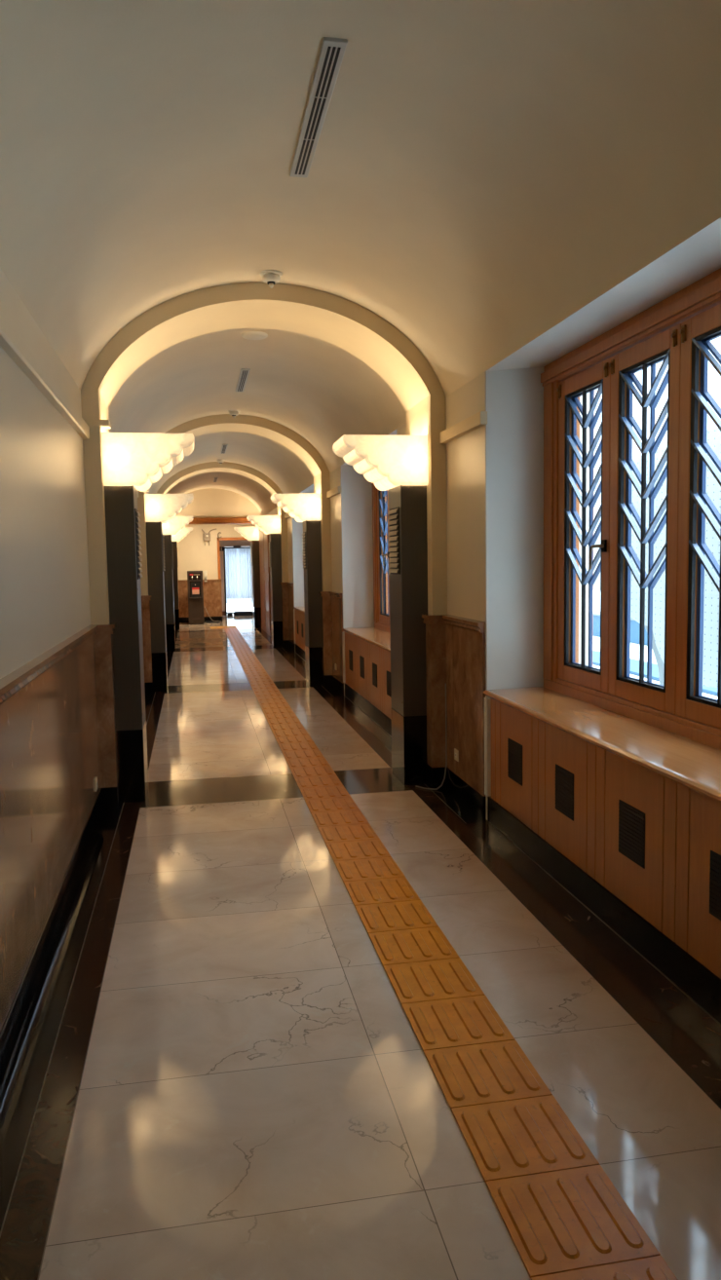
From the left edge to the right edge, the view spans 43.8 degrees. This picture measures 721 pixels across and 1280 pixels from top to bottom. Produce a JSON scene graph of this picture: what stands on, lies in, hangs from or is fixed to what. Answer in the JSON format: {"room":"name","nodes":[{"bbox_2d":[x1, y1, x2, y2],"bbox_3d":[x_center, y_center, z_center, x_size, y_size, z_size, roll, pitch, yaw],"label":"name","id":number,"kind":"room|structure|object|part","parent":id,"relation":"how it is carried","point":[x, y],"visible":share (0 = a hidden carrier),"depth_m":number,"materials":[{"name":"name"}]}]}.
{"room":"building corridor","nodes":[
{"label":"building corridor","id":0,"kind":"room"},
{"bbox_2d":[0,267,90,678],"bbox_3d":[-2.429,-0.509,9.099,0.200,2.760,28.000,-2,5,-10],"label":"wall","id":1,"kind":"structure","parent":0,"point":[45,583],"depth_m":3.70,"materials":[{"name":"paint"}]},
{"bbox_2d":[0,697,148,1161],"bbox_3d":[-1.038,1.281,2.724,0.072,0.060,14.700,-2,5,-10],"label":"trim","id":2,"kind":"structure","parent":1,"relation":"attached to","point":[17,1065],"depth_m":3.09,"materials":[{"name":"black stone"}]},
{"bbox_2d":[0,310,149,497],"bbox_3d":[-2.085,-1.492,8.007,0.165,0.116,25.900,-2,5,-10],"label":"trim","id":3,"kind":"structure","parent":1,"relation":"attached to","point":[12,343],"depth_m":3.70,"materials":[{"name":"paint"}]},
{"bbox_2d":[0,595,152,1031],"bbox_3d":[-1.780,0.315,6.637,0.152,1.019,22.800,-2,5,-10],"label":"wainscoting","id":4,"kind":"structure","parent":1,"relation":"attached to","point":[58,728],"depth_m":3.63,"materials":[{"name":"wood"}]},
{"bbox_2d":[0,681,153,1070],"bbox_3d":[-1.780,0.901,6.688,0.132,0.157,22.800,-2,5,-10],"label":"baseboard","id":5,"kind":"structure","parent":1,"relation":"attached to","point":[108,798],"depth_m":3.62,"materials":[{"name":"black stone"}]},
{"bbox_2d":[94,776,97,791],"bbox_3d":[-1.564,0.853,5.315,0.011,0.072,0.080,-2,5,-10],"label":"wall outlet","id":6,"kind":"object","parent":1,"relation":"attached to","point":[95,779],"visible":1,"depth_m":5.28,"materials":[{"name":"white plastic"}]},
{"bbox_2d":[176,524,255,579],"bbox_3d":[-3.849,-1.747,23.122,2.560,2.780,0.200,-2,5,-10],"label":"wall","id":7,"kind":"structure","parent":0,"point":[193,554],"depth_m":22.94,"materials":[{"name":"paint"}]},
{"bbox_2d":[178,579,222,617],"bbox_3d":[-4.224,-1.064,22.989,1.330,0.955,0.040,-2,5,-10],"label":"trim","id":8,"kind":"structure","parent":7,"relation":"attached to","point":[212,596],"depth_m":23.04,"materials":[{"name":"stone"}]},
{"bbox_2d":[179,616,223,622],"bbox_3d":[-4.215,-0.524,23.046,1.335,0.130,0.022,-2,5,-10],"label":"baseboard","id":9,"kind":"structure","parent":7,"relation":"attached to","point":[181,620],"depth_m":23.08,"materials":[{"name":"black stone"}]},
{"bbox_2d":[203,570,207,581],"bbox_3d":[-3.962,-1.630,22.953,0.090,0.280,0.110,-2,5,-10],"label":"cup holder","id":10,"kind":"object","parent":7,"relation":"attached to","point":[205,572],"visible":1,"depth_m":22.95,"materials":[{"name":"white plastic"}]},
{"bbox_2d":[201,528,216,545],"bbox_3d":[-3.854,-2.626,22.891,0.380,0.431,0.104,-2,5,-10],"label":"emergency light","id":11,"kind":"object","parent":7,"relation":"attached to","point":[207,536],"visible":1,"depth_m":22.85,"materials":[{"name":"white plastic"}]},
{"bbox_2d":[216,537,247,579],"bbox_3d":[-3.173,-2.107,23.116,1.010,1.065,0.040,-2,5,-10],"label":"trim","id":12,"kind":"structure","parent":7,"relation":"attached to","point":[218,539],"depth_m":23.02,"materials":[{"name":"brown wood"}]},
{"bbox_2d":[175,488,261,517],"bbox_3d":[-3.435,-2.045,21.092,2.360,3.520,0.220,-2,5,-10],"label":"wall","id":13,"kind":"structure","parent":0,"point":[207,503],"depth_m":20.91,"materials":[{"name":"paint"}]},
{"bbox_2d":[219,540,250,615],"bbox_3d":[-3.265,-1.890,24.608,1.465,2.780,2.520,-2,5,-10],"label":"door frame","id":14,"kind":"structure","parent":0,"point":[223,544],"depth_m":25.65,"materials":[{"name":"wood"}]},
{"bbox_2d":[223,545,252,615],"bbox_3d":[-3.498,-1.708,25.739,0.805,1.985,0.130,-2,5,-10],"label":"door","id":15,"kind":"structure","parent":14,"relation":"in","point":[233,546],"depth_m":25.65,"materials":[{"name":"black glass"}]},
{"bbox_2d":[225,548,238,599],"bbox_3d":[-3.665,-1.893,25.624,0.337,1.420,0.057,-2,5,-10],"label":"curtain","id":16,"kind":"object","parent":15,"relation":"hanging from","point":[232,583],"visible":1,"depth_m":25.62,"materials":[{"name":"white fabric"}]},
{"bbox_2d":[237,548,251,598],"bbox_3d":[-3.318,-1.905,25.688,0.348,1.420,0.057,-2,5,-10],"label":"curtain","id":17,"kind":"object","parent":15,"relation":"hanging from","point":[244,554],"visible":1,"depth_m":25.68,"materials":[{"name":"white fabric"}]},
{"bbox_2d":[0,614,720,1279],"bbox_3d":[-1.216,0.644,10.803,2.925,0.120,30.700,-2,5,-10],"label":"floor","id":18,"kind":"structure","parent":0,"point":[229,1078],"depth_m":2.84,"materials":[{"name":"beige stone"}]},
{"bbox_2d":[104,485,148,802],"bbox_3d":[-1.511,0.021,5.845,0.200,2.012,0.384,-2,5,-10],"label":"column","id":19,"kind":"structure","parent":18,"relation":"on","point":[122,519],"depth_m":5.66,"materials":[{"name":"stone"}]},
{"bbox_2d":[101,432,193,491],"bbox_3d":[-1.351,-1.137,5.772,0.564,0.326,0.467,-2,5,-10],"label":"uplight","id":20,"kind":"object","parent":19,"relation":"attached to","point":[139,460],"visible":0.99,"depth_m":5.54,"materials":[{"name":"glass"}]},
{"bbox_2d":[145,521,168,692],"bbox_3d":[-2.426,-0.401,10.742,0.200,2.012,0.384,-2,5,-10],"label":"column","id":21,"kind":"structure","parent":18,"relation":"on","point":[155,548],"depth_m":10.56,"materials":[{"name":"black stone"}]},
{"bbox_2d":[144,493,193,524],"bbox_3d":[-2.266,-1.558,10.669,0.564,0.326,0.467,-2,5,-10],"label":"uplight","id":22,"kind":"object","parent":21,"relation":"attached to","point":[162,508],"visible":0.98,"depth_m":10.43,"materials":[{"name":"white plastic"}]},
{"bbox_2d":[162,534,175,651],"bbox_3d":[-3.341,-0.823,15.640,0.200,2.012,0.384,-2,5,-10],"label":"column","id":23,"kind":"structure","parent":18,"relation":"on","point":[168,574],"depth_m":15.46,"materials":[{"name":"black stone"}]},
{"bbox_2d":[161,515,192,535],"bbox_3d":[-3.181,-1.980,15.567,0.564,0.326,0.467,-2,5,-10],"label":"uplight","id":24,"kind":"object","parent":23,"relation":"attached to","point":[175,524],"visible":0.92,"depth_m":15.34,"materials":[{"name":"white plastic"}]},
{"bbox_2d":[171,541,179,630],"bbox_3d":[-4.256,-1.245,20.537,0.200,2.012,0.384,-2,5,-10],"label":"column","id":25,"kind":"structure","parent":18,"relation":"on","point":[174,562],"depth_m":20.37,"materials":[{"name":"black stone"}]},
{"bbox_2d":[171,527,192,541],"bbox_3d":[-4.096,-2.402,20.464,0.564,0.326,0.467,-2,5,-10],"label":"uplight","id":26,"kind":"object","parent":25,"relation":"attached to","point":[185,531],"visible":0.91,"depth_m":20.24,"materials":[{"name":"white plastic"}]},
{"bbox_2d":[187,570,204,624],"bbox_3d":[-4.097,-1.060,22.326,0.380,1.320,0.405,-2,5,-10],"label":"water cooler","id":27,"kind":"object","parent":18,"relation":"on","point":[195,585],"visible":1,"depth_m":22.17,"materials":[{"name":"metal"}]},
{"bbox_3d":[-4.077,-1.569,22.124,0.300,0.170,0.010,-2,5,-10],"label":"control panel","id":28,"kind":"part","parent":27,"relation":"part of","materials":[{"name":"black plastic"}]},
{"bbox_3d":[-4.063,-0.718,22.200,0.330,0.540,0.006,-2,5,-10],"label":"door","id":29,"kind":"part","parent":27,"relation":"part of","materials":[{"name":"metal"}]},
{"bbox_2d":[229,640,246,642],"bbox_3d":[-2.321,0.039,17.057,0.298,0.014,0.296,-2,5,-10],"label":"floor","id":30,"kind":"structure","parent":18,"relation":"on","point":[231,641],"depth_m":17.05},
{"bbox_2d":[230,643,248,645],"bbox_3d":[-2.212,0.090,16.470,0.298,0.014,0.296,-2,5,-10],"label":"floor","id":31,"kind":"structure","parent":18,"relation":"on","point":[231,644],"depth_m":16.49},
{"bbox_2d":[232,646,250,648],"bbox_3d":[-2.102,0.140,15.882,0.298,0.014,0.296,-2,5,-10],"label":"floor","id":32,"kind":"structure","parent":18,"relation":"on","point":[234,647],"depth_m":15.83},
{"bbox_2d":[233,610,253,615],"bbox_3d":[-3.342,-0.757,25.574,0.530,0.115,0.350,-2,5,-10],"label":"door mat","id":33,"kind":"object","parent":18,"relation":"on","point":[240,613],"visible":1,"depth_m":25.41,"materials":[{"name":"black rubber"}]},
{"bbox_2d":[250,540,261,627],"bbox_3d":[-2.421,-1.306,20.875,0.200,2.012,0.384,-2,5,-10],"label":"column","id":34,"kind":"structure","parent":18,"relation":"on","point":[254,547],"depth_m":20.70,"materials":[{"name":"black stone"}]},
{"bbox_2d":[233,526,259,541],"bbox_3d":[-2.618,-2.451,20.736,0.564,0.326,0.467,-2,5,-10],"label":"uplight","id":35,"kind":"object","parent":34,"relation":"attached to","point":[251,533],"visible":0.98,"depth_m":20.52,"materials":[{"name":"white plastic"}]},
{"bbox_2d":[268,533,282,647],"bbox_3d":[-1.505,-0.884,15.978,0.200,2.012,0.384,-2,5,-10],"label":"column","id":36,"kind":"structure","parent":18,"relation":"on","point":[275,541],"depth_m":15.80,"materials":[{"name":"black stone"}]},
{"bbox_2d":[246,515,281,534],"bbox_3d":[-1.703,-2.029,15.839,0.564,0.326,0.467,-2,5,-10],"label":"uplight","id":37,"kind":"object","parent":36,"relation":"attached to","point":[269,524],"visible":0.99,"depth_m":15.63,"materials":[{"name":"white plastic"}]},
{"bbox_2d":[294,608,305,661],"bbox_3d":[-0.680,-0.048,13.648,0.346,0.735,2.787,-2,5,-10],"label":"base cabinet","id":38,"kind":"object","parent":18,"relation":"on","point":[299,616],"visible":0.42,"depth_m":14.21,"materials":[{"name":"brown wood"}]},
{"bbox_3d":[-1.008,-0.194,14.522,0.013,0.580,0.464,-2,5,-10],"label":"panel","id":39,"kind":"part","parent":38,"relation":"part of","materials":[{"name":"brown wood"}]},
{"bbox_2d":[293,605,304,613],"bbox_3d":[-0.687,-0.430,13.617,0.377,0.030,2.865,-2,5,-10],"label":"board","id":40,"kind":"object","parent":38,"relation":"on","point":[301,608],"visible":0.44,"depth_m":14.35,"materials":[{"name":"brown wood"}]},
{"bbox_3d":[-0.891,-0.140,13.895,0.013,0.580,0.464,-2,5,-10],"label":"panel","id":41,"kind":"part","parent":38,"relation":"part of","materials":[{"name":"brown wood"}]},
{"bbox_2d":[301,520,322,685],"bbox_3d":[-0.590,-0.462,11.080,0.200,2.012,0.384,-2,5,-10],"label":"column","id":42,"kind":"structure","parent":18,"relation":"on","point":[312,530],"depth_m":10.91,"materials":[{"name":"black stone"}]},
{"bbox_2d":[270,492,321,522],"bbox_3d":[-0.787,-1.607,10.941,0.564,0.326,0.467,-2,5,-10],"label":"uplight","id":43,"kind":"object","parent":42,"relation":"attached to","point":[300,507],"visible":0.97,"depth_m":10.73,"materials":[{"name":"white plastic"}]},
{"bbox_2d":[344,632,391,736],"bbox_3d":[0.235,0.373,8.751,0.346,0.735,2.787,-2,5,-10],"label":"base cabinet","id":44,"kind":"object","parent":18,"relation":"on","point":[367,666],"visible":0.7,"depth_m":8.63,"materials":[{"name":"brown wood"}]},
{"bbox_2d":[348,649,352,671],"bbox_3d":[-0.101,0.217,9.622,0.010,0.212,0.205,-2,5,-10],"label":"vent grille","id":45,"kind":"object","parent":44,"relation":"attached to","point":[350,651],"depth_m":9.63,"materials":[{"name":"black metal"}]},
{"bbox_3d":[-0.093,0.228,9.625,0.013,0.580,0.464,-2,5,-10],"label":"panel","id":46,"kind":"part","parent":44,"relation":"part of","materials":[{"name":"brown wood"}]},
{"bbox_2d":[359,655,364,678],"bbox_3d":[0.016,0.271,8.995,0.010,0.212,0.205,-2,5,-10],"label":"vent grille","id":47,"kind":"object","parent":44,"relation":"attached to","point":[361,658],"depth_m":8.99,"materials":[{"name":"black metal"}]},
{"bbox_3d":[0.024,0.282,8.998,0.013,0.580,0.464,-2,5,-10],"label":"panel","id":48,"kind":"part","parent":44,"relation":"part of","materials":[{"name":"brown wood"}]},
{"bbox_2d":[341,626,390,652],"bbox_3d":[0.228,-0.008,8.720,0.377,0.030,2.865,-2,5,-10],"label":"board","id":49,"kind":"object","parent":44,"relation":"on","point":[380,638],"visible":0.61,"depth_m":8.99,"materials":[{"name":"beige stone"}]},
{"bbox_2d":[372,662,376,687],"bbox_3d":[0.133,0.325,8.368,0.010,0.212,0.205,-2,5,-10],"label":"vent grille","id":50,"kind":"object","parent":44,"relation":"attached to","point":[374,664],"depth_m":8.36,"materials":[{"name":"black metal"}]},
{"bbox_3d":[0.141,0.336,8.371,0.013,0.580,0.464,-2,5,-10],"label":"panel","id":51,"kind":"part","parent":44,"relation":"part of","materials":[{"name":"brown wood"}]},
{"bbox_3d":[0.258,0.390,7.744,0.013,0.580,0.464,-2,5,-10],"label":"panel","id":52,"kind":"part","parent":44,"relation":"part of","materials":[{"name":"brown wood"}]},
{"bbox_2d":[386,670,391,697],"bbox_3d":[0.250,0.379,7.742,0.010,0.212,0.205,-2,5,-10],"label":"vent grille","id":53,"kind":"object","parent":44,"relation":"attached to","point":[389,695],"depth_m":7.75,"materials":[{"name":"black metal"}]},
{"bbox_2d":[387,485,427,785],"bbox_3d":[0.325,-0.040,6.183,0.200,2.012,0.384,-2,5,-10],"label":"column","id":54,"kind":"structure","parent":18,"relation":"on","point":[407,504],"depth_m":6.02,"materials":[{"name":"stone"}]},
{"bbox_2d":[332,434,428,490],"bbox_3d":[0.128,-1.185,6.044,0.564,0.326,0.467,-2,5,-10],"label":"uplight","id":55,"kind":"object","parent":54,"relation":"attached to","point":[388,462],"visible":0.98,"depth_m":5.84,"materials":[{"name":"glass"}]},
{"bbox_2d":[235,651,677,1279],"bbox_3d":[-0.702,0.786,8.389,0.298,0.014,13.796,-2,5,-10],"label":"tactile paving","id":56,"kind":"structure","parent":18,"relation":"on","point":[556,1222],"depth_m":2.64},
{"bbox_2d":[452,797,460,813],"bbox_3d":[0.596,1.017,5.517,0.024,0.018,0.305,-1,5,0],"label":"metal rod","id":57,"kind":"object","parent":18,"relation":"on","point":[456,803],"visible":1,"depth_m":5.47,"materials":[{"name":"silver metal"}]},
{"bbox_2d":[487,697,720,1023],"bbox_3d":[1.151,0.795,3.853,0.346,0.735,2.787,-2,5,-10],"label":"base cabinet","id":58,"kind":"object","parent":18,"relation":"on","point":[639,847],"visible":0.83,"depth_m":3.56,"materials":[{"name":"brown wood"}]},
{"bbox_2d":[507,737,522,786],"bbox_3d":[0.814,0.639,4.725,0.010,0.212,0.205,-2,5,-10],"label":"vent grille","id":59,"kind":"object","parent":58,"relation":"attached to","point":[514,744],"depth_m":4.72,"materials":[{"name":"black metal"}]},
{"bbox_3d":[0.822,0.650,4.727,0.013,0.580,0.464,-2,5,-10],"label":"panel","id":60,"kind":"part","parent":58,"relation":"part of","materials":[{"name":"brown wood"}]},
{"bbox_2d":[555,763,573,821],"bbox_3d":[0.931,0.693,4.098,0.010,0.212,0.205,-2,5,-10],"label":"vent grille","id":61,"kind":"object","parent":58,"relation":"attached to","point":[564,774],"depth_m":4.09,"materials":[{"name":"black metal"}]},
{"bbox_3d":[0.939,0.704,4.100,0.013,0.580,0.464,-2,5,-10],"label":"panel","id":62,"kind":"part","parent":58,"relation":"part of","materials":[{"name":"brown wood"}]},
{"bbox_2d":[483,686,720,802],"bbox_3d":[1.143,0.414,3.822,0.377,0.030,2.865,-2,5,-10],"label":"window sill","id":63,"kind":"structure","parent":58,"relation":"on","point":[696,766],"depth_m":3.76,"materials":[{"name":"brown wood"}]},
{"bbox_2d":[618,799,644,868],"bbox_3d":[1.048,0.747,3.471,0.010,0.212,0.205,-2,5,-10],"label":"vent grille","id":64,"kind":"object","parent":58,"relation":"attached to","point":[631,815],"depth_m":3.46,"materials":[{"name":"black metal"}]},
{"bbox_3d":[1.056,0.758,3.473,0.013,0.580,0.464,-2,5,-10],"label":"panel","id":65,"kind":"part","parent":58,"relation":"part of","materials":[{"name":"brown wood"}]},
{"bbox_3d":[1.173,0.812,2.847,0.013,0.580,0.464,-2,5,-10],"label":"panel","id":66,"kind":"part","parent":58,"relation":"part of","materials":[{"name":"brown wood"}]},
{"bbox_2d":[709,850,720,920],"bbox_3d":[1.165,0.801,2.844,0.010,0.212,0.205,-2,5,-10],"label":"vent grille","id":67,"kind":"object","parent":58,"relation":"attached to","point":[714,855],"depth_m":2.91,"materials":[{"name":"black metal"}]},
{"bbox_2d":[0,0,720,515],"bbox_3d":[-1.366,-2.377,10.617,2.960,0.825,30.900,-2,5,-10],"label":"ceiling","id":68,"kind":"structure","parent":0,"point":[482,172],"depth_m":3.43,"materials":[{"name":"paint"}]},
{"bbox_2d":[216,458,225,464],"bbox_3d":[-2.340,-2.991,15.028,0.136,0.113,0.136,-2,5,-10],"label":"smoke detector","id":69,"kind":"object","parent":68,"relation":"attached to","point":[220,461],"visible":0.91,"depth_m":14.99,"materials":[{"name":"white plastic"}]},
{"bbox_2d":[220,444,227,453],"bbox_3d":[-2.063,-2.900,13.556,0.080,0.044,1.060,-2,5,-10],"label":"ceiling vent","id":70,"kind":"object","parent":68,"relation":"in","point":[224,446],"visible":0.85,"depth_m":13.47,"materials":[{"name":"grey metal"}]},
{"bbox_2d":[227,410,239,417],"bbox_3d":[-1.434,-2.574,10.179,0.136,0.113,0.136,-2,5,-10],"label":"smoke detector","id":71,"kind":"object","parent":68,"relation":"attached to","point":[234,413],"visible":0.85,"depth_m":10.14,"materials":[{"name":"white plastic"}]},
{"bbox_2d":[235,368,250,391],"bbox_3d":[-1.115,-2.462,8.482,0.080,0.044,1.060,-2,5,-10],"label":"ceiling vent","id":72,"kind":"object","parent":68,"relation":"in","point":[244,374],"visible":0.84,"depth_m":8.38,"materials":[{"name":"grey metal"}]},
{"bbox_2d":[241,331,267,339],"bbox_3d":[-0.800,-2.310,6.778,0.200,0.056,0.200,-2,5,-10],"label":"ceiling disc","id":73,"kind":"object","parent":68,"relation":"attached to","point":[249,335],"visible":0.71,"depth_m":6.73,"materials":[{"name":"white plastic"}]},
{"bbox_2d":[260,269,282,288],"bbox_3d":[-0.532,-2.158,5.350,0.136,0.113,0.136,-2,5,-10],"label":"smoke detector","id":74,"kind":"object","parent":68,"relation":"attached to","point":[271,278],"visible":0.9,"depth_m":5.31,"materials":[{"name":"white plastic"}]},
{"bbox_3d":[-0.532,-2.192,5.347,0.136,0.044,0.136,-2,5,-10],"label":"plate","id":75,"kind":"part","parent":74,"relation":"part of","materials":[{"name":"white plastic"}]},
{"bbox_2d":[289,37,347,177],"bbox_3d":[-0.178,-2.030,3.467,0.080,0.044,1.060,-2,5,-10],"label":"ceiling vent","id":76,"kind":"object","parent":68,"relation":"in","point":[332,50],"visible":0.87,"depth_m":3.33,"materials":[{"name":"grey metal"}]},
{"bbox_2d":[250,217,720,820],"bbox_3d":[-0.031,-0.818,10.899,0.666,2.975,30.700,-2,5,-10],"label":"wall","id":77,"kind":"structure","parent":0,"point":[495,470],"depth_m":5.16,"materials":[{"name":"paint"}]},
{"bbox_2d":[156,461,288,582],"bbox_3d":[-2.441,-1.494,15.791,2.369,3.331,0.680,-2,5,-10],"label":"trim","id":78,"kind":"structure","parent":77,"relation":"attached to","point":[264,480],"depth_m":15.51,"materials":[{"name":"paint"}]},
{"bbox_2d":[188,517,271,636],"bbox_3d":[-3.143,-1.456,19.614,2.236,2.560,3.420,-2,5,-10],"label":"trim","id":79,"kind":"structure","parent":77,"relation":"attached to","point":[265,588],"depth_m":19.56,"materials":[{"name":"brown wood"}]},
{"bbox_2d":[137,414,332,595],"bbox_3d":[-1.526,-1.072,10.894,2.369,3.331,0.680,-2,5,-10],"label":"trim","id":80,"kind":"structure","parent":77,"relation":"attached to","point":[280,433],"depth_m":10.64,"materials":[{"name":"paint"}]},
{"bbox_2d":[80,282,447,624],"bbox_3d":[-0.611,-0.650,5.996,2.369,3.331,0.680,-2,5,-10],"label":"archway","id":81,"kind":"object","parent":77,"relation":"attached to","point":[341,322],"depth_m":5.71,"materials":[{"name":"paint"}]},
{"bbox_2d":[372,482,390,633],"bbox_3d":[0.456,-0.945,8.682,0.182,1.845,2.890,-2,5,-10],"label":"window","id":82,"kind":"structure","parent":77,"relation":"in","point":[380,499],"depth_m":9.85,"materials":[{"name":"brown wood"}]},
{"bbox_3d":[0.277,-0.997,9.613,0.063,1.640,0.631,-2,5,-10],"label":"sash","id":83,"kind":"part","parent":82,"relation":"part of","materials":[{"name":"brown wood"}]},
{"bbox_2d":[378,489,388,616],"bbox_3d":[0.260,-0.998,9.611,0.022,1.478,0.468,-2,5,-10],"label":"grille","id":84,"kind":"object","parent":82,"relation":"attached to","point":[383,506],"depth_m":9.71,"materials":[{"name":"black metal"}]},
{"bbox_2d":[381,489,388,614],"bbox_3d":[0.299,-1.000,9.619,0.022,1.478,0.468,-2,5,-10],"label":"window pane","id":85,"kind":"object","parent":82,"relation":"attached to","point":[384,611],"depth_m":9.64,"materials":[{"name":"clear glass"}]},
{"bbox_2d":[279,582,485,795],"bbox_3d":[-0.169,0.025,9.596,0.152,1.019,17.544,-2,5,-10],"label":"wall paneling","id":86,"kind":"structure","parent":77,"relation":"attached to","point":[455,646],"depth_m":5.86,"materials":[{"name":"wood"}]},
{"bbox_2d":[282,640,486,819],"bbox_3d":[-0.151,0.609,9.660,0.132,0.157,17.524,-2,5,-10],"label":"baseboard","id":87,"kind":"structure","parent":77,"relation":"attached to","point":[461,789],"depth_m":5.88,"materials":[{"name":"black stone"}]},
{"bbox_2d":[284,411,487,518],"bbox_3d":[-0.216,-1.651,9.812,0.042,0.070,16.820,-2,5,-10],"label":"trim","id":88,"kind":"structure","parent":77,"relation":"attached to","point":[479,419],"depth_m":5.38,"materials":[{"name":"paint"}]},
{"bbox_2d":[293,608,489,796],"bbox_3d":[0.070,0.311,8.718,0.020,0.570,12.826,-2,5,-10],"label":"trim","id":89,"kind":"structure","parent":77,"relation":"attached to","point":[486,699],"depth_m":5.17,"materials":[{"name":"paint"}]},
{"bbox_2d":[414,683,447,790],"bbox_3d":[0.461,0.638,5.928,0.213,0.699,0.082,0,5,10],"label":"cable","id":90,"kind":"object","parent":77,"relation":"hanging from","point":[445,684],"visible":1,"depth_m":5.94,"materials":[{"name":"black plastic"}]},
{"bbox_2d":[453,748,458,761],"bbox_3d":[0.611,0.735,5.731,0.011,0.072,0.080,-2,5,-10],"label":"wall outlet","id":91,"kind":"object","parent":77,"relation":"attached to","point":[456,752],"visible":1,"depth_m":5.71,"materials":[{"name":"white plastic"}]},
{"bbox_2d":[540,267,720,750],"bbox_3d":[1.371,-0.523,3.784,0.182,1.845,2.890,-2,5,-10],"label":"window","id":92,"kind":"structure","parent":77,"relation":"in","point":[677,331],"depth_m":4.14,"materials":[{"name":"brown wood"}]},
{"bbox_2d":[564,378,602,675],"bbox_3d":[1.175,-0.577,4.714,0.022,1.478,0.468,-2,5,-10],"label":"grille","id":93,"kind":"object","parent":92,"relation":"attached to","point":[570,410],"depth_m":4.75,"materials":[{"name":"black metal"}]},
{"bbox_3d":[1.192,-0.575,4.716,0.063,1.640,0.631,-2,5,-10],"label":"sash","id":94,"kind":"part","parent":92,"relation":"part of","materials":[{"name":"brown wood"}]},
{"bbox_2d":[570,385,602,671],"bbox_3d":[1.214,-0.578,4.721,0.022,1.478,0.468,-2,5,-10],"label":"window pane","id":95,"kind":"object","parent":92,"relation":"attached to","point":[591,424],"depth_m":4.77,"materials":[{"name":"clear glass"}]},
{"bbox_3d":[1.182,-0.426,4.478,0.055,0.145,0.096,-2,5,-10],"label":"handle","id":96,"kind":"part","parent":92,"relation":"part of","materials":[{"name":"black metal"}]},
{"bbox_2d":[616,348,670,692],"bbox_3d":[1.291,-0.523,4.093,0.022,1.478,0.468,-2,5,-10],"label":"grille","id":97,"kind":"object","parent":92,"relation":"attached to","point":[624,385],"depth_m":4.13,"materials":[{"name":"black metal"}]},
{"bbox_3d":[1.308,-0.522,4.095,0.063,1.640,0.631,-2,5,-10],"label":"sash","id":98,"kind":"part","parent":92,"relation":"part of","materials":[{"name":"brown wood"}]},
{"bbox_2d":[624,356,668,687],"bbox_3d":[1.330,-0.524,4.100,0.022,1.478,0.468,-2,5,-10],"label":"window pane","id":99,"kind":"object","parent":92,"relation":"attached to","point":[655,399],"depth_m":4.16,"materials":[{"name":"glass"}]},
{"bbox_3d":[1.424,-0.468,3.474,0.063,1.640,0.631,-2,5,-10],"label":"sash","id":100,"kind":"part","parent":92,"relation":"part of","materials":[{"name":"brown wood"}]},
{"bbox_2d":[685,326,720,708],"bbox_3d":[1.407,-0.470,3.472,0.022,1.478,0.468,-2,5,-10],"label":"grille","id":101,"kind":"object","parent":92,"relation":"attached to","point":[697,352],"depth_m":3.66,"materials":[{"name":"black metal"}]},
{"bbox_2d":[694,332,720,702],"bbox_3d":[1.446,-0.471,3.479,0.022,1.478,0.468,-2,5,-10],"label":"window pane","id":102,"kind":"object","parent":92,"relation":"attached to","point":[702,361],"depth_m":3.67,"materials":[{"name":"clear glass"}]},
{"label":"outside","id":103,"kind":"structure","parent":0,"visible":0},
{"bbox_2d":[592,590,716,699],"bbox_3d":[5.475,0.118,15.326,11.700,0.700,40.000,-2,5,-10],"label":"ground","id":104,"kind":"structure","parent":103,"point":[634,648],"depth_m":11.79,"materials":[{"name":"white"}]},
{"bbox_2d":[592,412,594,618],"bbox_3d":[1.897,-1.497,8.220,0.400,3.900,0.440,-2,5,-10],"label":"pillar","id":105,"kind":"structure","parent":104,"relation":"on","point":[593,412],"depth_m":8.18,"materials":[{"name":"white"}]},
{"bbox_2d":[592,610,647,645],"bbox_3d":[2.719,-0.675,18.827,0.260,0.350,24.000,-2,5,-10],"label":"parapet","id":106,"kind":"object","parent":104,"relation":"on","point":[634,625],"visible":0.02,"depth_m":12.54,"materials":[{"name":"blue"}]},
{"bbox_2d":[592,649,716,695],"bbox_3d":[3.151,0.372,8.788,0.550,0.035,10.000,-2,5,-10],"label":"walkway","id":107,"kind":"structure","parent":104,"relation":"on","point":[634,663],"depth_m":9.35,"materials":[{"name":"white"}]},
{"bbox_2d":[644,625,664,684],"bbox_3d":[2.187,0.217,6.512,0.040,0.779,0.597,-2,5,-10],"label":"bracket","id":108,"kind":"object","parent":104,"relation":"on","point":[660,665],"visible":0.14,"depth_m":6.51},
{"bbox_2d":[630,427,720,687],"bbox_3d":[2.305,-0.295,5.357,0.088,2.000,2.900,-2,5,-10],"label":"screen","id":109,"kind":"object","parent":104,"relation":"on","point":[713,435],"visible":0.36,"depth_m":6.13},
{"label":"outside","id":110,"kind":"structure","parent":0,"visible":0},
{"bbox_2d":[226,602,251,614],"bbox_3d":[-3.998,-0.861,29.868,9.000,0.380,7.880,-2,5,-10],"label":"ground","id":111,"kind":"structure","parent":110,"point":[231,607],"depth_m":30.58,"materials":[{"name":"white"}]}
]}

